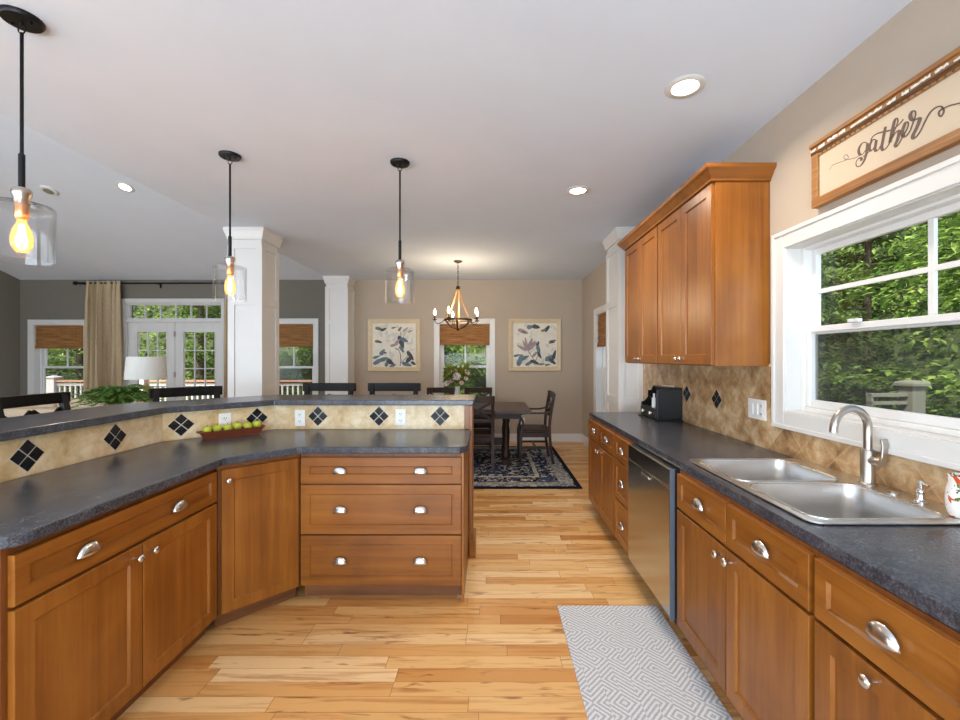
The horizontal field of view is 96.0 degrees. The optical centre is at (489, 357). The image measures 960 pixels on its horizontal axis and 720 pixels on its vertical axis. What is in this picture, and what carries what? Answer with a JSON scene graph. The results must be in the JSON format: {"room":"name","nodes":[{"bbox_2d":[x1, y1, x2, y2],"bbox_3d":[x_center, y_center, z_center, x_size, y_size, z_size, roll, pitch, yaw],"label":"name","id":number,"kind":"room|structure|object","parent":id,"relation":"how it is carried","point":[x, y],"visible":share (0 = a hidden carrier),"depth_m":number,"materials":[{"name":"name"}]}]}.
{"room":"kitchen","nodes":[
{"label":"kitchen","id":0,"kind":"room"},
{"bbox_2d":[0,270,19,396],"bbox_3d":[-8.155,-0.867,2.210,0.170,4.598,10.420,0,0,0],"label":"wall","id":1,"kind":"structure","parent":0,"point":[9,285],"depth_m":7.25,"materials":[{"name":"grey paint"}]},
{"bbox_2d":[0,114,324,279],"bbox_3d":[-5.465,-2.285,2.210,5.550,2.003,10.760,0,0,0],"label":"ceiling","id":2,"kind":"structure","parent":0,"point":[105,231],"depth_m":6.06,"materials":[{"name":"paint"}]},
{"bbox_2d":[39,185,57,195],"bbox_3d":[-5.440,-2.065,5.328,0.169,0.075,0.163,0,0,7],"label":"smoke detector","id":3,"kind":"object","parent":2,"relation":"attached to","point":[46,189],"visible":1,"depth_m":5.30,"materials":[{"name":"plastic"}]},
{"bbox_2d":[43,189,53,194],"bbox_3d":[-5.440,-2.051,5.322,0.104,0.005,0.104,0,-19,0],"label":"grille","id":4,"kind":"object","parent":3,"relation":"attached to","point":[48,191],"depth_m":5.32,"materials":[{"name":"grey plastic"}]},
{"bbox_2d":[115,182,134,191],"bbox_3d":[-4.460,-2.087,5.279,0.187,0.066,0.176,0,0,-6],"label":"recessed light","id":5,"kind":"object","parent":2,"relation":"attached to","point":[123,186],"visible":1,"depth_m":5.28,"materials":[{"name":"white paint"}]},
{"bbox_2d":[20,280,581,433],"bbox_3d":[-3.328,0.044,7.505,9.825,2.775,0.170,0,0,0],"label":"wall","id":6,"kind":"structure","parent":0,"point":[501,300],"depth_m":7.42,"materials":[{"name":"beige paint"}]},
{"bbox_2d":[28,320,84,393],"bbox_3d":[-7.400,0.152,7.489,1.040,1.620,0.186,0,0,0],"label":"window","id":7,"kind":"structure","parent":6,"relation":"in","point":[37,358],"depth_m":7.41,"materials":[{"name":"white paint"}]},
{"bbox_2d":[35,326,82,348],"bbox_3d":[-7.400,-0.360,7.444,0.840,0.393,0.047,0,0,0],"label":"woven shade","id":8,"kind":"object","parent":7,"relation":"attached to","point":[47,337],"visible":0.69,"depth_m":7.44,"materials":[{"name":"brown wood"}]},
{"bbox_2d":[73,281,227,287],"bbox_3d":[-5.682,-1.250,7.353,2.764,0.104,0.134,0,0,0],"label":"curtain rod","id":9,"kind":"object","parent":6,"relation":"attached to","point":[74,282],"visible":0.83,"depth_m":7.31,"materials":[{"name":"black metal"}]},
{"bbox_2d":[84,281,122,392],"bbox_3d":[-6.551,0.054,7.321,0.660,2.716,0.161,0,0,0],"label":"curtain","id":10,"kind":"object","parent":9,"relation":"hanging from","point":[103,357],"visible":0.77,"depth_m":7.29,"materials":[{"name":"fabric"}]},
{"bbox_2d":[224,281,227,397],"bbox_3d":[-4.435,0.054,7.320,0.174,2.715,0.157,0,0,0],"label":"curtain","id":11,"kind":"object","parent":9,"relation":"hanging from","point":[226,282],"visible":0.37,"depth_m":7.28,"materials":[{"name":"fabric"}]},
{"bbox_2d":[121,299,223,402],"bbox_3d":[-5.440,0.207,7.475,1.780,2.450,0.150,0,0,0],"label":"door","id":12,"kind":"structure","parent":6,"relation":"in","point":[175,328],"depth_m":7.46,"materials":[{"name":"white paint"}]},
{"bbox_2d":[279,318,318,394],"bbox_3d":[-3.435,0.142,7.489,0.990,1.640,0.186,0,0,0],"label":"window","id":13,"kind":"structure","parent":6,"relation":"in","point":[315,321],"depth_m":7.40,"materials":[{"name":"white paint"}]},
{"bbox_2d":[279,324,312,346],"bbox_3d":[-3.435,-0.386,7.444,0.790,0.383,0.047,0,0,0],"label":"woven shade","id":14,"kind":"object","parent":13,"relation":"attached to","point":[290,335],"visible":0.7,"depth_m":7.44,"materials":[{"name":"brown wood"}]},
{"bbox_2d":[368,319,419,370],"bbox_3d":[-1.645,-0.220,7.403,0.900,0.900,0.034,0,0,0],"label":"framed picture","id":15,"kind":"object","parent":6,"relation":"attached to","point":[393,344],"visible":1,"depth_m":7.41,"materials":[{"name":"paper"}]},
{"bbox_2d":[434,318,494,395],"bbox_3d":[-0.435,0.142,7.489,1.050,1.640,0.186,0,0,0],"label":"window","id":16,"kind":"structure","parent":6,"relation":"in","point":[438,349],"depth_m":7.40,"materials":[{"name":"white paint"}]},
{"bbox_2d":[440,324,488,344],"bbox_3d":[-0.435,-0.401,7.444,0.850,0.353,0.047,0,0,0],"label":"woven shade","id":17,"kind":"object","parent":16,"relation":"attached to","point":[478,334],"visible":0.97,"depth_m":7.44,"materials":[{"name":"brown wood"}]},
{"bbox_2d":[509,319,560,370],"bbox_3d":[0.770,-0.224,7.403,0.900,0.900,0.034,0,0,0],"label":"framed picture","id":18,"kind":"object","parent":6,"relation":"attached to","point":[534,344],"visible":1,"depth_m":7.41,"materials":[{"name":"paper"}]},
{"bbox_2d":[494,434,581,441],"bbox_3d":[-0.357,1.365,7.412,3.885,0.135,0.016,0,0,0],"label":"baseboard","id":19,"kind":"structure","parent":6,"relation":"attached to","point":[513,437],"depth_m":7.40,"materials":[{"name":"white paint"}]},
{"bbox_2d":[116,442,741,719],"bbox_3d":[-3.243,1.492,2.210,10.055,0.120,10.820,0,0,0],"label":"floor","id":20,"kind":"structure","parent":0,"point":[502,652],"depth_m":2.17,"materials":[{"name":"brown wood"}]},
{"bbox_2d":[0,392,70,417],"bbox_3d":[-2.746,0.834,2.790,0.496,1.196,0.497,0,0,0],"label":"bar stool","id":21,"kind":"object","parent":20,"relation":"on","point":[63,398],"visible":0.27,"depth_m":2.81,"materials":[{"name":"black wood"}]},
{"bbox_2d":[3,398,105,416],"bbox_3d":[-5.110,0.957,5.290,1.600,0.950,0.920,0,0,0],"label":"sofa","id":22,"kind":"object","parent":20,"relation":"on","point":[20,411],"visible":0.04,"depth_m":4.89,"materials":[{"name":"beige fabric"}]},
{"bbox_2d":[27,404,56,406],"bbox_3d":[-5.420,0.747,5.140,0.600,0.530,0.180,0,0,0],"label":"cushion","id":23,"kind":"object","parent":22,"relation":"on","point":[48,405],"depth_m":5.05,"materials":[{"name":"beige fabric"}]},
{"bbox_2d":[57,398,105,406],"bbox_3d":[-4.800,0.747,5.140,0.600,0.530,0.180,0,0,0],"label":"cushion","id":24,"kind":"object","parent":22,"relation":"on","point":[72,401],"depth_m":5.05,"materials":[{"name":"beige fabric"}]},
{"bbox_2d":[0,469,216,719],"bbox_3d":[-1.693,0.995,1.749,0.644,0.875,0.982,0,0,0],"label":"base cabinet","id":25,"kind":"object","parent":20,"relation":"on","point":[94,611],"visible":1,"depth_m":1.60,"materials":[{"name":"brown wood"}]},
{"bbox_2d":[0,429,470,549],"bbox_3d":[-1.084,0.537,2.192,1.898,0.039,1.913,0,0,0],"label":"countertop","id":26,"kind":"structure","parent":25,"relation":"on","point":[34,507],"depth_m":2.08,"materials":[{"name":"stone"}]},
{"bbox_2d":[196,425,264,439],"bbox_3d":[-1.712,0.491,2.868,0.394,0.052,0.103,0,0,-45],"label":"wooden tray","id":27,"kind":"object","parent":26,"relation":"on","point":[253,430],"visible":0.92,"depth_m":2.83,"materials":[{"name":"red wood"}]},
{"bbox_2d":[202,425,211,431],"bbox_3d":[-1.812,0.456,2.768,0.057,0.058,0.056,0,0,0],"label":"apple","id":28,"kind":"object","parent":27,"relation":"in","point":[207,428],"visible":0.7,"depth_m":2.75,"materials":[{"name":"green food"}]},
{"bbox_2d":[212,423,221,430],"bbox_3d":[-1.774,0.451,2.811,0.056,0.058,0.057,0,0,16],"label":"apple","id":29,"kind":"object","parent":27,"relation":"in","point":[217,427],"visible":0.82,"depth_m":2.79,"materials":[{"name":"green food"}]},
{"bbox_2d":[233,421,241,428],"bbox_3d":[-1.692,0.451,2.893,0.057,0.058,0.056,0,0,-43],"label":"apple","id":30,"kind":"object","parent":27,"relation":"in","point":[237,425],"visible":0.8,"depth_m":2.87,"materials":[{"name":"green food"}]},
{"bbox_2d":[0,405,463,481],"bbox_3d":[-1.475,0.430,2.547,1.014,0.176,2.670,0,0,44],"label":"backsplash","id":31,"kind":"structure","parent":26,"relation":"on","point":[21,457],"depth_m":2.73,"materials":[{"name":"tile"}]},
{"bbox_2d":[219,413,230,427],"bbox_3d":[-1.792,0.432,2.922,0.009,0.118,0.074,0,0,45],"label":"power outlet","id":32,"kind":"object","parent":31,"relation":"attached to","point":[224,418],"visible":0.7,"depth_m":2.92,"materials":[{"name":"white plastic"}]},
{"bbox_2d":[295,410,304,425],"bbox_3d":[-1.383,0.437,3.145,0.074,0.118,0.009,0,0,0],"label":"power outlet","id":33,"kind":"object","parent":31,"relation":"attached to","point":[299,414],"visible":1,"depth_m":3.14,"materials":[{"name":"white plastic"}]},
{"bbox_2d":[396,409,405,424],"bbox_3d":[-0.650,0.432,3.145,0.074,0.118,0.009,0,0,0],"label":"power outlet","id":34,"kind":"object","parent":31,"relation":"attached to","point":[400,413],"visible":1,"depth_m":3.14,"materials":[{"name":"white plastic"}]},
{"bbox_2d":[149,386,222,401],"bbox_3d":[-2.301,0.834,3.351,0.497,1.196,0.496,0,0,-45],"label":"bar stool","id":35,"kind":"object","parent":20,"relation":"on","point":[155,394],"visible":0.25,"depth_m":3.49,"materials":[{"name":"black wood"}]},
{"bbox_2d":[0,405,475,557],"bbox_3d":[-1.468,0.887,2.617,2.925,1.090,1.195,0,0,-44],"label":"bar riser","id":36,"kind":"object","parent":20,"relation":"on","point":[468,409],"visible":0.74,"depth_m":3.10,"materials":[{"name":"brown wood"}]},
{"bbox_2d":[0,395,475,441],"bbox_3d":[-1.587,0.322,2.680,1.488,0.040,3.323,0,0,45],"label":"countertop","id":37,"kind":"structure","parent":36,"relation":"on","point":[17,427],"depth_m":2.75,"materials":[{"name":"stone"}]},
{"bbox_2d":[223,227,282,396],"bbox_3d":[-2.525,0.044,4.630,0.414,2.775,0.424,0,0,0],"label":"square column","id":38,"kind":"structure","parent":20,"relation":"on","point":[253,302],"depth_m":4.46,"materials":[{"name":"white paint"}]},
{"bbox_2d":[214,454,300,626],"bbox_3d":[-1.567,0.995,2.683,0.895,0.875,0.893,0,0,0],"label":"base cabinet","id":39,"kind":"object","parent":20,"relation":"on","point":[258,502],"visible":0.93,"depth_m":2.38,"materials":[{"name":"brown wood"}]},
{"bbox_2d":[303,383,355,394],"bbox_3d":[-1.510,0.834,3.846,0.497,1.196,0.496,0,0,0],"label":"bar stool","id":40,"kind":"object","parent":20,"relation":"on","point":[307,387],"visible":0.2,"depth_m":4.06,"materials":[{"name":"black wood"}]},
{"bbox_2d":[323,276,355,394],"bbox_3d":[-2.515,0.044,7.255,0.434,2.775,0.414,0,0,0],"label":"square column","id":41,"kind":"structure","parent":20,"relation":"on","point":[339,290],"depth_m":7.09,"materials":[{"name":"white paint"}]},
{"bbox_2d":[301,446,468,601],"bbox_3d":[-0.636,0.995,2.814,0.963,0.875,0.601,0,0,0],"label":"base cabinet","id":42,"kind":"object","parent":20,"relation":"on","point":[372,524],"visible":0.99,"depth_m":2.54,"materials":[{"name":"brown wood"}]},
{"bbox_2d":[368,383,420,394],"bbox_3d":[-0.900,0.834,3.846,0.497,1.196,0.496,0,0,0],"label":"bar stool","id":43,"kind":"object","parent":20,"relation":"on","point":[372,387],"visible":0.2,"depth_m":4.06,"materials":[{"name":"black wood"}]},
{"bbox_2d":[474,446,581,488],"bbox_3d":[-0.450,1.425,5.838,2.920,0.012,2.230,0,0,0],"label":"dining rug","id":44,"kind":"object","parent":20,"relation":"on","point":[536,470],"visible":0.36,"depth_m":5.40,"materials":[{"name":"fabric"}]},
{"bbox_2d":[427,387,454,394],"bbox_3d":[-0.800,0.948,6.776,0.460,0.941,0.496,0,0,0],"label":"dining chair","id":45,"kind":"object","parent":44,"relation":"on","point":[430,390],"visible":0.2,"depth_m":6.99,"materials":[{"name":"brown wood"}]},
{"bbox_2d":[464,387,491,451],"bbox_3d":[-0.190,0.948,6.776,0.460,0.941,0.496,0,0,0],"label":"dining chair","id":46,"kind":"object","parent":44,"relation":"on","point":[467,390],"visible":0.27,"depth_m":6.98,"materials":[{"name":"brown wood"}]},
{"bbox_2d":[474,396,494,470],"bbox_3d":[-0.165,0.948,5.644,0.460,0.941,0.496,0,0,0],"label":"dining chair","id":47,"kind":"object","parent":44,"relation":"on","point":[480,435],"visible":0.58,"depth_m":5.45,"materials":[{"name":"brown wood"}]},
{"bbox_2d":[474,402,531,465],"bbox_3d":[-0.440,1.045,6.060,1.940,0.747,1.120,0,0,0],"label":"dining table","id":48,"kind":"object","parent":44,"relation":"on","point":[505,411],"visible":0.44,"depth_m":5.85,"materials":[{"name":"brown wood"}]},
{"bbox_2d":[454,386,460,394],"bbox_3d":[-0.450,0.534,6.010,0.110,0.275,0.109,0,0,0],"label":"flower vase","id":49,"kind":"object","parent":48,"relation":"on","point":[457,389],"visible":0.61,"depth_m":5.98,"materials":[{"name":"white ceramic"}]},
{"bbox_2d":[442,363,474,386],"bbox_3d":[-0.442,0.287,6.001,0.492,0.470,0.488,0,0,0],"label":"flower bouquet","id":50,"kind":"object","parent":49,"relation":"in","point":[456,373],"visible":0.97,"depth_m":5.93,"materials":[{"name":"green plant"}]},
{"bbox_2d":[517,390,555,463],"bbox_3d":[0.630,0.943,6.000,0.508,0.951,0.552,0,0,0],"label":"armchair","id":51,"kind":"object","parent":44,"relation":"on","point":[523,430],"visible":0.9,"depth_m":5.77,"materials":[{"name":"brown wood"}]},
{"bbox_2d":[588,417,622,547],"bbox_3d":[1.236,0.995,3.665,0.690,0.875,0.880,0,0,0],"label":"base cabinet","id":52,"kind":"object","parent":20,"relation":"on","point":[601,457],"visible":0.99,"depth_m":3.59,"materials":[{"name":"brown wood"}]},
{"bbox_2d":[603,227,642,411],"bbox_3d":[1.460,0.044,4.690,0.334,2.775,0.544,0,0,0],"label":"square column","id":53,"kind":"structure","parent":20,"relation":"on","point":[624,380],"depth_m":4.48,"materials":[{"name":"white paint"}]},
{"bbox_2d":[614,433,635,554],"bbox_3d":[1.242,0.995,3.040,0.677,0.875,0.366,0,0,0],"label":"base cabinet","id":54,"kind":"object","parent":20,"relation":"on","point":[621,443],"visible":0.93,"depth_m":3.04,"materials":[{"name":"brown wood"}]},
{"bbox_2d":[557,606,732,719],"bbox_3d":[0.672,1.426,1.632,0.570,0.010,1.700,0,0,0],"label":"runner rug","id":55,"kind":"object","parent":20,"relation":"on","point":[629,663],"visible":1,"depth_m":1.98,"materials":[{"name":"grey fabric"}]},
{"bbox_2d":[628,444,687,640],"bbox_3d":[1.226,0.998,2.516,0.649,0.868,0.668,0,0,0],"label":"dishwasher","id":56,"kind":"object","parent":20,"relation":"on","point":[652,480],"visible":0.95,"depth_m":2.39,"materials":[{"name":"metal"}]},
{"bbox_2d":[677,470,820,719],"bbox_3d":[1.236,0.995,1.698,0.690,0.875,0.905,0,0,0],"label":"base cabinet","id":57,"kind":"object","parent":20,"relation":"on","point":[746,584],"visible":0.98,"depth_m":1.57,"materials":[{"name":"brown wood"}]},
{"bbox_2d":[815,552,959,719],"bbox_3d":[1.236,0.995,1.016,0.690,0.875,0.453,0,0,0],"label":"base cabinet","id":58,"kind":"object","parent":20,"relation":"on","point":[879,656],"visible":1,"depth_m":1.04,"materials":[{"name":"brown wood"}]},
{"bbox_2d":[589,412,959,631],"bbox_3d":[1.266,0.537,2.465,0.634,0.038,3.350,0,0,0],"label":"countertop","id":59,"kind":"structure","parent":58,"relation":"on","point":[918,564],"depth_m":1.28,"materials":[{"name":"stone"}]},
{"bbox_2d":[638,385,682,421],"bbox_3d":[1.456,0.382,3.720,0.242,0.272,0.400,0,0,0],"label":"desk organizer","id":60,"kind":"object","parent":59,"relation":"on","point":[668,408],"visible":0.94,"depth_m":3.54,"materials":[{"name":"black paint"}]},
{"bbox_2d":[689,458,959,524],"bbox_3d":[1.285,0.603,1.763,0.580,0.194,0.862,0,0,0],"label":"sink","id":61,"kind":"object","parent":59,"relation":"in","point":[812,492],"visible":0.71,"depth_m":1.74,"materials":[{"name":"metal"}]},
{"bbox_2d":[883,490,900,494],"bbox_3d":[1.517,0.505,1.630,0.048,0.008,0.047,0,0,0],"label":"cover","id":62,"kind":"object","parent":61,"relation":"on","point":[893,492],"visible":1,"depth_m":1.62,"materials":[{"name":"silver metal"}]},
{"bbox_2d":[913,480,929,503],"bbox_3d":[1.518,0.469,1.512,0.042,0.079,0.062,0,0,0],"label":"soap dispenser","id":63,"kind":"object","parent":61,"relation":"on","point":[920,492],"visible":1,"depth_m":1.51,"materials":[{"name":"silver metal"}]},
{"bbox_2d":[829,405,888,486],"bbox_3d":[1.458,0.349,1.716,0.212,0.321,0.090,0,0,-8],"label":"faucet","id":64,"kind":"object","parent":59,"relation":"on","point":[869,461],"visible":1,"depth_m":1.72,"materials":[{"name":"silver metal"}]},
{"bbox_2d":[944,472,959,518],"bbox_3d":[1.517,0.442,1.378,0.094,0.132,0.093,0,0,0],"label":"jar","id":65,"kind":"object","parent":59,"relation":"on","point":[952,489],"visible":1,"depth_m":1.38,"materials":[{"name":"ceramic"}]},
{"bbox_3d":[-3.620,1.038,4.220,0.500,0.792,0.500,0,0,0],"label":"plant stand","id":66,"kind":"object","parent":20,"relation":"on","visible":0},
{"bbox_2d":[70,384,164,408],"bbox_3d":[-3.627,0.452,4.232,0.708,0.381,0.713,0,0,-38],"label":"potted fern","id":67,"kind":"object","parent":66,"relation":"on","point":[108,395],"visible":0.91,"depth_m":4.10,"materials":[{"name":"green plant"}]},
{"bbox_3d":[-3.820,1.082,4.800,0.520,0.700,0.520,0,0,0],"label":"side table","id":68,"kind":"object","parent":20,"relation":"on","visible":0},
{"bbox_2d":[124,353,167,402],"bbox_3d":[-3.820,0.337,4.800,0.384,0.790,0.384,0,0,0],"label":"table lamp","id":69,"kind":"object","parent":68,"relation":"on","point":[146,368],"visible":0.63,"depth_m":4.66,"materials":[{"name":"white fabric"}]},
{"bbox_2d":[0,0,911,279],"bbox_3d":[-0.468,-1.403,2.210,4.445,0.120,10.760,0,0,0],"label":"ceiling","id":70,"kind":"structure","parent":0,"point":[496,109],"depth_m":2.30,"materials":[{"name":"paint"}]},
{"bbox_2d":[0,4,56,265],"bbox_3d":[-1.849,-0.862,1.706,0.196,0.962,0.196,0,0,0],"label":"pendant light","id":71,"kind":"object","parent":70,"relation":"hanging from","point":[19,18],"visible":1,"depth_m":1.70,"materials":[{"name":"black metal"}]},
{"bbox_2d":[14,203,29,220],"bbox_3d":[-1.849,-0.584,1.706,0.044,0.075,0.044,0,0,0],"label":"socket","id":72,"kind":"object","parent":71,"relation":"attached to","point":[21,210],"depth_m":1.69,"materials":[{"name":"orange metal"}]},
{"bbox_2d":[212,150,246,298],"bbox_3d":[-1.720,-0.862,2.858,0.196,0.962,0.196,0,0,0],"label":"pendant light","id":73,"kind":"object","parent":70,"relation":"hanging from","point":[227,155],"visible":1,"depth_m":2.85,"materials":[{"name":"black metal"}]},
{"bbox_2d":[226,266,233,275],"bbox_3d":[-1.720,-0.584,2.858,0.044,0.075,0.044,0,0,0],"label":"socket","id":74,"kind":"object","parent":73,"relation":"attached to","point":[229,269],"depth_m":2.84,"materials":[{"name":"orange metal"}]},
{"bbox_2d":[385,158,409,300],"bbox_3d":[-0.617,-0.862,2.960,0.196,0.962,0.196,0,0,0],"label":"pendant light","id":75,"kind":"object","parent":70,"relation":"hanging from","point":[395,162],"visible":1,"depth_m":2.95,"materials":[{"name":"black metal"}]},
{"bbox_2d":[397,269,402,278],"bbox_3d":[-0.617,-0.584,2.960,0.044,0.075,0.044,0,0,0],"label":"socket","id":76,"kind":"object","parent":75,"relation":"attached to","point":[399,271],"depth_m":2.94,"materials":[{"name":"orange metal"}]},
{"bbox_2d":[433,260,478,330],"bbox_3d":[-0.474,-0.859,5.980,0.643,0.968,0.671,0,0,0],"label":"chandelier","id":77,"kind":"object","parent":70,"relation":"hanging from","point":[448,318],"visible":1,"depth_m":5.94,"materials":[{"name":"brown metal"}]},
{"bbox_2d":[566,186,589,194],"bbox_3d":[0.703,-1.337,3.453,0.188,0.009,0.188,0,0,0],"label":"recessed light","id":78,"kind":"object","parent":70,"relation":"in","point":[575,190],"visible":1,"depth_m":3.45,"materials":[{"name":"white paint"}]},
{"bbox_2d":[665,74,705,98],"bbox_3d":[0.963,-1.337,2.133,0.188,0.009,0.188,0,0,0],"label":"recessed light","id":79,"kind":"object","parent":70,"relation":"in","point":[684,86],"visible":1,"depth_m":2.12,"materials":[{"name":"white paint"}]},
{"bbox_2d":[582,0,959,449],"bbox_3d":[1.670,0.044,2.295,0.170,2.775,10.590,0,0,0],"label":"wall","id":80,"kind":"structure","parent":0,"point":[922,32],"depth_m":2.02,"materials":[{"name":"beige paint"}]},
{"bbox_2d":[594,304,605,411],"bbox_3d":[1.654,0.117,5.940,0.186,1.690,1.140,0,0,0],"label":"window","id":81,"kind":"structure","parent":80,"relation":"in","point":[599,352],"depth_m":6.42,"materials":[{"name":"white paint"}]},
{"bbox_2d":[597,313,605,346],"bbox_3d":[1.609,-0.396,5.940,0.047,0.463,0.940,0,0,0],"label":"woven shade","id":82,"kind":"object","parent":81,"relation":"attached to","point":[601,318],"visible":0.38,"depth_m":6.17,"materials":[{"name":"brown wood"}]},
{"bbox_2d":[625,226,659,363],"bbox_3d":[1.402,-0.475,3.630,0.362,1.045,0.780,0,0,0],"label":"upper cabinet","id":83,"kind":"object","parent":80,"relation":"attached to","point":[641,259],"visible":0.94,"depth_m":3.58,"materials":[{"name":"brown wood"}]},
{"bbox_2d":[658,182,769,365],"bbox_3d":[1.402,-0.475,2.840,0.362,1.045,0.796,0,0,0],"label":"upper cabinet","id":84,"kind":"object","parent":80,"relation":"attached to","point":[714,250],"visible":1,"depth_m":2.44,"materials":[{"name":"brown wood"}]},
{"bbox_2d":[617,163,776,250],"bbox_3d":[1.392,-1.039,3.231,0.384,0.082,1.688,0,0,0],"label":"crown molding","id":85,"kind":"structure","parent":84,"relation":"attached to","point":[709,173],"depth_m":2.53,"materials":[{"name":"brown wood"}]},
{"bbox_2d":[643,364,959,504],"bbox_3d":[1.579,0.276,2.618,0.012,0.482,3.656,0,0,0],"label":"backsplash","id":86,"kind":"structure","parent":80,"relation":"attached to","point":[714,398],"depth_m":2.58,"materials":[{"name":"beige tile"}]},
{"bbox_2d":[748,398,766,420],"bbox_3d":[1.571,0.302,2.545,0.010,0.118,0.170,0,0,0],"label":"light switch","id":87,"kind":"object","parent":86,"relation":"attached to","point":[757,409],"visible":1,"depth_m":2.53,"materials":[{"name":"white plastic"}]},
{"bbox_2d":[771,154,959,470],"bbox_3d":[1.644,-0.150,1.671,0.166,1.055,1.458,0,0,0],"label":"window","id":88,"kind":"structure","parent":80,"relation":"in","point":[932,193],"depth_m":1.95,"materials":[{"name":"white paint"}]},
{"bbox_2d":[809,46,959,208],"bbox_3d":[1.562,-0.872,1.682,0.046,0.304,0.818,0,0,0],"label":"wall sign","id":89,"kind":"object","parent":80,"relation":"attached to","point":[918,120],"visible":1,"depth_m":1.67,"materials":[{"name":"brown wood"}]},
{"label":"outside","id":90,"kind":"structure","parent":0,"visible":0},
{"bbox_3d":[-7.200,1.547,9.000,10.600,0.170,2.800,0,0,0],"label":"deck","id":91,"kind":"object","parent":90,"visible":0},
{"bbox_2d":[46,375,311,400],"bbox_3d":[-6.100,0.937,10.200,8.630,1.050,0.230,0,0,0],"label":"deck railing","id":92,"kind":"object","parent":91,"relation":"on","point":[53,383],"visible":0.1,"depth_m":10.17,"materials":[{"name":"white wood"}]},
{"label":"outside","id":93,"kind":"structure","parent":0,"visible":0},
{"bbox_3d":[2.500,1.992,17.500,85.000,0.120,85.000,0,0,0],"label":"ground","id":94,"kind":"structure","parent":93,"visible":0},
{"bbox_2d":[46,305,142,397],"bbox_3d":[-12.944,-1.955,13.131,3.743,7.788,3.897,0,0,-40],"label":"tree","id":95,"kind":"object","parent":94,"relation":"on","point":[79,352],"visible":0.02,"depth_m":13.27,"materials":[{"name":"green plant"}]},
{"bbox_2d":[46,305,150,397],"bbox_3d":[-14.952,-2.236,16.231,3.597,8.352,4.105,0,0,24],"label":"tree","id":96,"kind":"object","parent":94,"relation":"on","point":[55,352],"visible":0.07,"depth_m":15.73,"materials":[{"name":"green plant"}]},
{"bbox_2d":[140,305,220,400],"bbox_3d":[-8.937,-1.579,13.055,3.955,7.029,3.679,0,0,-29],"label":"tree","id":97,"kind":"object","parent":94,"relation":"on","point":[200,311],"visible":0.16,"depth_m":13.14,"materials":[{"name":"green plant"}]},
{"bbox_2d":[159,305,217,382],"bbox_3d":[-10.733,-2.129,17.352,4.071,8.135,3.910,0,0,6],"label":"tree","id":98,"kind":"object","parent":94,"relation":"on","point":[184,308],"visible":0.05,"depth_m":16.47,"materials":[{"name":"green plant"}]},
{"bbox_2d":[279,347,310,394],"bbox_3d":[-6.057,-2.288,16.491,4.156,8.455,3.642,0,0,-3],"label":"tree","id":99,"kind":"object","parent":94,"relation":"on","point":[306,373],"visible":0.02,"depth_m":16.39,"materials":[{"name":"green plant"}]},
{"bbox_2d":[279,347,312,394],"bbox_3d":[-5.446,-2.194,12.974,3.560,8.267,4.063,0,0,25],"label":"tree","id":100,"kind":"object","parent":94,"relation":"on","point":[287,356],"visible":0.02,"depth_m":12.43,"materials":[{"name":"green plant"}]},
{"bbox_2d":[446,345,475,387],"bbox_3d":[-2.072,-2.010,16.383,3.795,7.896,3.952,0,0,13],"label":"tree","id":101,"kind":"object","parent":94,"relation":"on","point":[453,361],"visible":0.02,"depth_m":16.33,"materials":[{"name":"green plant"}]},
{"bbox_2d":[444,345,485,395],"bbox_3d":[-1.229,-1.778,12.419,3.720,7.432,3.572,0,0,-27],"label":"tree","id":102,"kind":"object","parent":94,"relation":"on","point":[453,350],"visible":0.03,"depth_m":12.37,"materials":[{"name":"green plant"}]},
{"bbox_2d":[818,246,905,406],"bbox_3d":[5.959,-2.474,8.777,3.802,8.827,4.339,0,0,-27],"label":"tree","id":103,"kind":"object","parent":94,"relation":"on","point":[845,316],"visible":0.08,"depth_m":8.04,"materials":[{"name":"green plant"}]},
{"bbox_2d":[818,217,959,417],"bbox_3d":[6.037,-1.342,4.772,3.431,6.554,3.688,0,0,-31],"label":"tree","id":104,"kind":"object","parent":94,"relation":"on","point":[941,388],"visible":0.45,"depth_m":5.19,"materials":[{"name":"green plant"}]},
{"bbox_2d":[818,224,959,416],"bbox_3d":[10.261,-2.549,11.461,3.867,8.978,4.413,0,0,18],"label":"tree","id":105,"kind":"object","parent":94,"relation":"on","point":[866,256],"visible":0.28,"depth_m":11.36,"materials":[{"name":"green plant"}]},
{"bbox_2d":[866,380,930,413],"bbox_3d":[3.078,1.051,3.286,0.435,1.762,0.150,0,0,-6],"label":"post","id":106,"kind":"object","parent":94,"relation":"on","point":[911,394],"visible":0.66,"depth_m":3.25,"materials":[{"name":"grey wood"}]},
{"bbox_2d":[927,211,959,416],"bbox_3d":[9.450,-2.085,7.236,3.868,8.047,4.027,0,0,2],"label":"tree","id":107,"kind":"object","parent":94,"relation":"on","point":[958,328],"visible":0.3,"depth_m":8.34,"materials":[{"name":"green plant"}]},
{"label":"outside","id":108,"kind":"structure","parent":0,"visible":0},
{"bbox_2d":[46,214,959,417],"bbox_3d":[-1.641,-2.298,18.552,57.994,8.500,23.062,0,0,27],"label":"trees","id":109,"kind":"object","parent":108,"point":[925,358],"visible":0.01,"depth_m":16.23,"materials":[{"name":"green plant"}]},
{"bbox_2d":[47,212,959,403],"bbox_3d":[-1.440,-2.303,18.420,59.423,9.248,24.213,0,0,27],"label":"undergrowth","id":110,"kind":"object","parent":109,"relation":"on","point":[911,343],"visible":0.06,"depth_m":15.50,"materials":[{"name":"green plant"}]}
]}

